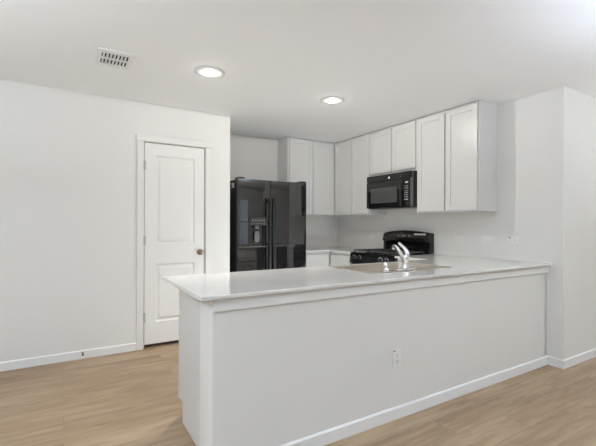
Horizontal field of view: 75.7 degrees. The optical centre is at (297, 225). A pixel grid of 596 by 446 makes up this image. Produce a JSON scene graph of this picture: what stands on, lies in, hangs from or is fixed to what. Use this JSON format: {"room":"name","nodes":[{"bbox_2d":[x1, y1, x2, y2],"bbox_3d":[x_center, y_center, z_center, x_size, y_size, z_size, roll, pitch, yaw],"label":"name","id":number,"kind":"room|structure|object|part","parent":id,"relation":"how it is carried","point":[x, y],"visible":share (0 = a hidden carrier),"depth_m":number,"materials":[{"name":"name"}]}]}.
{"room":"kitchen","nodes":[
{"label":"kitchen","id":0,"kind":"room"},
{"bbox_2d":[0,79,229,361],"bbox_3d":[-2.824,0.000,3.066,4.769,2.440,0.115,0,0,-31],"label":"wall","id":1,"kind":"structure","parent":0,"point":[68,159],"depth_m":3.49,"materials":[{"name":"paint"}]},
{"bbox_2d":[0,342,135,371],"bbox_3d":[-3.206,1.181,2.762,3.806,0.076,0.013,0,0,-31],"label":"baseboard","id":2,"kind":"structure","parent":1,"relation":"attached to","point":[75,355],"depth_m":3.43,"materials":[{"name":"white paint"}]},
{"bbox_2d":[143,142,204,344],"bbox_3d":[-1.261,0.185,3.939,0.620,2.010,0.103,0,0,-31],"label":"door","id":3,"kind":"structure","parent":1,"relation":"in","point":[173,238],"depth_m":3.93,"materials":[{"name":"white paint"}]},
{"bbox_3d":[-1.030,0.286,4.060,0.064,0.064,0.068,0,0,-31],"label":"knob","id":4,"kind":"part","parent":3,"relation":"part of","materials":[{"name":"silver metal"}]},
{"bbox_2d":[136,134,212,349],"bbox_3d":[-1.287,0.167,3.990,0.768,2.117,0.137,0,0,-31],"label":"trim","id":5,"kind":"structure","parent":1,"relation":"attached to","point":[141,139],"depth_m":3.79,"materials":[{"name":"white paint"}]},
{"bbox_2d":[230,134,338,246],"bbox_3d":[-2.280,0.002,4.318,7.000,2.440,0.120,0,0,-31],"label":"wall","id":6,"kind":"structure","parent":0,"point":[256,158],"depth_m":5.36,"materials":[{"name":"paint"}]},
{"bbox_2d":[278,137,334,215],"bbox_3d":[0.131,-0.675,5.539,0.800,1.064,0.299,0,0,-31],"label":"upper cabinet","id":7,"kind":"object","parent":6,"relation":"attached to","point":[312,162],"visible":0.8,"depth_m":5.42,"materials":[{"name":"paint"}]},
{"bbox_3d":[0.042,-0.670,5.322,0.374,1.026,0.020,0,0,-31],"label":"door","id":8,"kind":"part","parent":7,"relation":"part of","materials":[{"name":"paint"}]},
{"bbox_3d":[0.366,-0.669,5.519,0.358,1.026,0.020,0,0,-31],"label":"door","id":9,"kind":"part","parent":7,"relation":"part of","materials":[{"name":"paint"}]},
{"bbox_2d":[0,0,595,142],"bbox_3d":[1.501,-1.234,1.388,10.640,0.060,9.054,0,0,-31],"label":"ceiling","id":10,"kind":"structure","parent":0,"point":[391,62],"depth_m":2.72,"materials":[{"name":"paint"}]},
{"bbox_2d":[95,47,135,70],"bbox_3d":[-1.338,-1.208,2.800,0.242,0.011,0.310,0,0,-31],"label":"ceiling vent","id":11,"kind":"object","parent":10,"relation":"in","point":[104,57],"visible":1,"depth_m":2.79,"materials":[{"name":"white metal"}]},
{"bbox_2d":[194,66,224,77],"bbox_3d":[-0.697,-1.206,3.033,0.236,0.011,0.236,0,0,-31],"label":"recessed light","id":12,"kind":"object","parent":10,"relation":"in","point":[204,71],"visible":1,"depth_m":3.01,"materials":[{"name":"white"}]},
{"bbox_2d":[320,96,344,103],"bbox_3d":[0.332,-1.202,3.701,0.236,0.011,0.236,0,0,-31],"label":"recessed light","id":13,"kind":"object","parent":10,"relation":"in","point":[329,99],"visible":1,"depth_m":3.68,"materials":[{"name":"white"}]},
{"bbox_2d":[0,340,595,445],"bbox_3d":[1.491,1.266,1.388,10.640,0.060,9.054,0,0,-31],"label":"floor","id":14,"kind":"structure","parent":0,"point":[131,398],"depth_m":2.54,"materials":[{"name":"brown wood"}]},
{"bbox_2d":[179,289,199,445],"bbox_3d":[-0.354,0.789,2.388,0.625,0.880,0.580,0,0,-31],"label":"base cabinet","id":15,"kind":"object","parent":14,"relation":"on","point":[189,306],"visible":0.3,"depth_m":2.24,"materials":[{"name":"paint"}]},
{"bbox_3d":[-0.505,0.841,2.625,0.611,0.545,0.020,0,0,-31],"label":"door","id":16,"kind":"part","parent":15,"relation":"part of","materials":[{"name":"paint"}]},
{"bbox_2d":[230,177,305,271],"bbox_3d":[-0.470,0.336,4.826,0.914,1.757,0.840,0,0,-31],"label":"refrigerator","id":17,"kind":"object","parent":14,"relation":"on","point":[268,218],"visible":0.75,"depth_m":4.47,"materials":[{"name":"black metal"}]},
{"bbox_3d":[-0.509,0.303,4.408,0.410,1.652,0.058,0,0,-31],"label":"freezer door","id":18,"kind":"part","parent":17,"relation":"part of","materials":[{"name":"black metal"}]},
{"bbox_3d":[-0.455,-0.046,4.403,0.231,0.100,0.006,0,0,-31],"label":"dispenser panel","id":19,"kind":"part","parent":17,"relation":"part of","materials":[{"name":"black plastic"}]},
{"bbox_3d":[-0.331,0.204,4.459,0.026,1.050,0.069,0,0,-31],"label":"handle","id":20,"kind":"part","parent":17,"relation":"part of","materials":[{"name":"black plastic"}]},
{"bbox_3d":[-0.280,0.205,4.490,0.026,1.050,0.069,0,0,-31],"label":"handle","id":21,"kind":"part","parent":17,"relation":"part of","materials":[{"name":"black plastic"}]},
{"bbox_3d":[-0.117,0.304,4.647,0.497,1.652,0.058,0,0,-31],"label":"fridge door","id":22,"kind":"part","parent":17,"relation":"part of","materials":[{"name":"black metal"}]},
{"bbox_2d":[306,251,329,266],"bbox_3d":[0.076,0.791,5.323,0.475,0.880,0.617,0,0,-31],"label":"base cabinet","id":23,"kind":"object","parent":14,"relation":"on","point":[313,259],"visible":0.09,"depth_m":5.08,"materials":[{"name":"paint"}]},
{"bbox_2d":[306,246,365,252],"bbox_3d":[0.451,0.341,5.285,1.085,0.020,1.072,0,0,-31],"label":"countertop","id":24,"kind":"structure","parent":23,"relation":"on","point":[333,248],"depth_m":5.22,"materials":[{"name":"stone"}]},
{"bbox_2d":[330,251,351,265],"bbox_3d":[0.805,0.793,5.151,0.617,0.880,0.473,0,0,-31],"label":"base cabinet","id":25,"kind":"object","parent":14,"relation":"on","point":[336,258],"visible":0.09,"depth_m":5.00,"materials":[{"name":"paint"}]},
{"bbox_2d":[349,230,433,263],"bbox_3d":[1.088,0.635,4.601,0.695,1.140,0.754,0,0,-31],"label":"gas range","id":26,"kind":"object","parent":14,"relation":"on","point":[416,242],"visible":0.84,"depth_m":4.59,"materials":[{"name":"black metal"}]},
{"bbox_3d":[0.855,0.411,4.458,0.046,0.122,0.754,0,0,-31],"label":"control panel","id":27,"kind":"part","parent":26,"relation":"part of","materials":[{"name":"black metal"}]},
{"bbox_2d":[351,251,425,256],"bbox_3d":[1.110,0.339,4.613,0.596,0.019,0.754,0,0,-31],"label":"cooktop","id":28,"kind":"object","parent":26,"relation":"in","point":[358,253],"depth_m":4.45,"materials":[{"name":"black metal"}]},
{"bbox_3d":[1.348,0.133,4.758,0.090,0.135,0.742,0,0,-31],"label":"backguard panel","id":29,"kind":"part","parent":26,"relation":"part of","materials":[{"name":"black metal"}]},
{"bbox_2d":[200,273,546,445],"bbox_3d":[0.859,0.794,2.686,3.092,0.880,0.169,0,0,-31],"label":"wall","id":30,"kind":"structure","parent":0,"point":[273,375],"depth_m":2.24,"materials":[{"name":"paint"}]},
{"bbox_2d":[162,254,551,300],"bbox_3d":[0.574,0.342,3.103,3.147,0.020,1.262,0,0,-31],"label":"countertop","id":31,"kind":"structure","parent":30,"relation":"on","point":[226,285],"depth_m":2.45,"materials":[{"name":"stone"}]},
{"bbox_2d":[327,261,447,273],"bbox_3d":[0.722,0.421,3.046,0.835,0.186,0.525,0,0,-31],"label":"sink","id":32,"kind":"object","parent":31,"relation":"in","point":[372,268],"visible":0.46,"depth_m":3.21,"materials":[{"name":"metal"}]},
{"bbox_3d":[0.707,0.421,3.069,0.775,0.185,0.410,0,0,-31],"label":"bowl","id":33,"kind":"part","parent":32,"relation":"part of","materials":[{"name":"metal"}]},
{"bbox_2d":[383,262,389,271],"bbox_3d":[0.628,0.294,2.725,0.048,0.068,0.048,0,0,-31],"label":"sprayer","id":34,"kind":"object","parent":32,"relation":"on","point":[386,269],"visible":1,"depth_m":2.71,"materials":[{"name":"silver metal"}]},
{"bbox_2d":[392,242,415,270],"bbox_3d":[0.748,0.228,2.920,0.208,0.201,0.260,0,0,-31],"label":"kitchen faucet","id":35,"kind":"object","parent":31,"relation":"on","point":[404,257],"visible":1,"depth_m":2.82,"materials":[{"name":"silver metal"}]},
{"bbox_3d":[0.781,0.226,2.948,0.038,0.146,0.265,0,0,-6],"label":"spout","id":36,"kind":"part","parent":35,"relation":"part of","materials":[{"name":"silver metal"}]},
{"bbox_3d":[0.787,0.180,2.844,0.038,0.106,0.090,0,0,-41],"label":"lever","id":37,"kind":"part","parent":35,"relation":"part of","materials":[{"name":"silver metal"}]},
{"bbox_3d":[0.793,0.323,2.828,0.190,0.012,0.054,0,0,-31],"label":"deck plate","id":38,"kind":"part","parent":35,"relation":"part of","materials":[{"name":"silver metal"}]},
{"bbox_2d":[213,266,548,311],"bbox_3d":[0.914,0.385,2.612,3.078,0.062,0.015,0,0,-31],"label":"trim","id":39,"kind":"structure","parent":30,"relation":"attached to","point":[220,305],"depth_m":2.25,"materials":[{"name":"white paint"}]},
{"bbox_2d":[393,348,400,367],"bbox_3d":[0.632,0.848,2.445,0.070,0.114,0.007,0,0,-31],"label":"wall outlet","id":40,"kind":"object","parent":30,"relation":"attached to","point":[397,352],"visible":1,"depth_m":2.44,"materials":[{"name":"white plastic"}]},
{"bbox_2d":[280,356,547,445],"bbox_3d":[0.908,1.196,2.612,3.060,0.076,0.013,0,0,-31],"label":"baseboard","id":41,"kind":"structure","parent":30,"relation":"attached to","point":[331,435],"depth_m":2.50,"materials":[{"name":"white paint"}]},
{"bbox_2d":[338,86,570,359],"bbox_3d":[1.516,0.016,4.699,0.120,2.440,3.181,0,0,-31],"label":"wall","id":42,"kind":"structure","parent":0,"point":[534,131],"depth_m":3.57,"materials":[{"name":"paint"}]},
{"bbox_2d":[335,133,386,215],"bbox_3d":[0.857,-0.672,5.375,0.305,1.064,0.775,0,0,-31],"label":"upper cabinet","id":43,"kind":"object","parent":42,"relation":"attached to","point":[353,155],"visible":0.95,"depth_m":5.24,"materials":[{"name":"paint"}]},
{"bbox_3d":[0.644,-0.668,5.449,0.020,1.026,0.357,0,0,-31],"label":"door","id":44,"kind":"part","parent":43,"relation":"part of","materials":[{"name":"paint"}]},
{"bbox_3d":[0.838,-0.667,5.132,0.020,1.026,0.351,0,0,-31],"label":"door","id":45,"kind":"part","parent":43,"relation":"part of","materials":[{"name":"paint"}]},
{"bbox_2d":[371,119,417,176],"bbox_3d":[1.259,-0.910,4.716,0.305,0.586,0.766,0,0,-31],"label":"upper cabinet","id":46,"kind":"object","parent":42,"relation":"attached to","point":[393,148],"visible":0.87,"depth_m":4.59,"materials":[{"name":"paint"}]},
{"bbox_3d":[1.039,-0.913,4.803,0.020,0.532,0.359,0,0,-31],"label":"door","id":47,"kind":"part","parent":46,"relation":"part of","materials":[{"name":"paint"}]},
{"bbox_2d":[367,170,416,209],"bbox_3d":[1.213,-0.408,4.691,0.405,0.414,0.756,0,0,-31],"label":"microwave","id":48,"kind":"object","parent":46,"relation":"attached to","point":[392,191],"visible":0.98,"depth_m":4.54,"materials":[{"name":"black plastic"}]},
{"bbox_3d":[1.052,-0.372,4.682,0.032,0.321,0.603,0,0,-31],"label":"door","id":49,"kind":"part","parent":48,"relation":"part of","materials":[{"name":"black glass"}]},
{"bbox_3d":[1.183,-0.360,4.397,0.048,0.300,0.022,0,0,-31],"label":"handle","id":50,"kind":"part","parent":48,"relation":"part of","materials":[{"name":"black plastic"}]},
{"bbox_3d":[1.241,-0.371,4.375,0.030,0.321,0.112,0,0,-31],"label":"control panel","id":51,"kind":"part","parent":48,"relation":"part of","materials":[{"name":"black plastic"}]},
{"bbox_3d":[1.281,-0.411,4.312,0.029,0.402,0.032,0,0,-31],"label":"trim","id":52,"kind":"part","parent":48,"relation":"part of","materials":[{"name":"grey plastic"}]},
{"bbox_3d":[1.235,-0.913,4.481,0.020,0.532,0.359,0,0,-31],"label":"door","id":53,"kind":"part","parent":46,"relation":"part of","materials":[{"name":"paint"}]},
{"bbox_2d":[417,100,496,212],"bbox_3d":[1.656,-0.669,4.063,0.305,1.064,0.762,0,0,-31],"label":"upper cabinet","id":54,"kind":"object","parent":42,"relation":"attached to","point":[457,146],"visible":1,"depth_m":3.87,"materials":[{"name":"paint"}]},
{"bbox_3d":[1.437,-0.665,4.148,0.020,1.026,0.356,0,0,-31],"label":"door","id":55,"kind":"part","parent":54,"relation":"part of","materials":[{"name":"paint"}]},
{"bbox_3d":[1.631,-0.664,3.830,0.020,1.026,0.354,0,0,-31],"label":"door","id":56,"kind":"part","parent":54,"relation":"part of","materials":[{"name":"paint"}]},
{"bbox_2d":[482,236,491,242],"bbox_3d":[1.925,0.143,3.904,0.007,0.070,0.114,0,0,-31],"label":"light switch","id":57,"kind":"object","parent":42,"relation":"attached to","point":[487,239],"visible":1,"depth_m":3.90,"materials":[{"name":"white plastic"}]},
{"bbox_2d":[507,236,518,243],"bbox_3d":[2.061,0.140,3.681,0.007,0.076,0.118,0,0,-31],"label":"wall outlet","id":58,"kind":"object","parent":42,"relation":"attached to","point":[510,239],"visible":1,"depth_m":3.67,"materials":[{"name":"white plastic"}]},
{"bbox_2d":[547,356,561,368],"bbox_3d":[2.250,1.201,3.361,0.013,0.076,0.126,0,0,-31],"label":"baseboard","id":59,"kind":"structure","parent":42,"relation":"attached to","point":[552,361],"depth_m":3.35,"materials":[{"name":"white paint"}]},
{"bbox_2d":[570,89,595,356],"bbox_3d":[3.816,0.025,4.308,3.400,2.440,0.120,0,0,-31],"label":"wall","id":60,"kind":"structure","parent":0,"point":[583,107],"depth_m":3.49,"materials":[{"name":"paint"}]},
{"bbox_2d":[562,348,595,368],"bbox_3d":[3.789,1.207,4.218,3.532,0.076,0.013,0,0,-31],"label":"baseboard","id":61,"kind":"structure","parent":60,"relation":"attached to","point":[571,361],"depth_m":3.43,"materials":[{"name":"white paint"}]}
]}

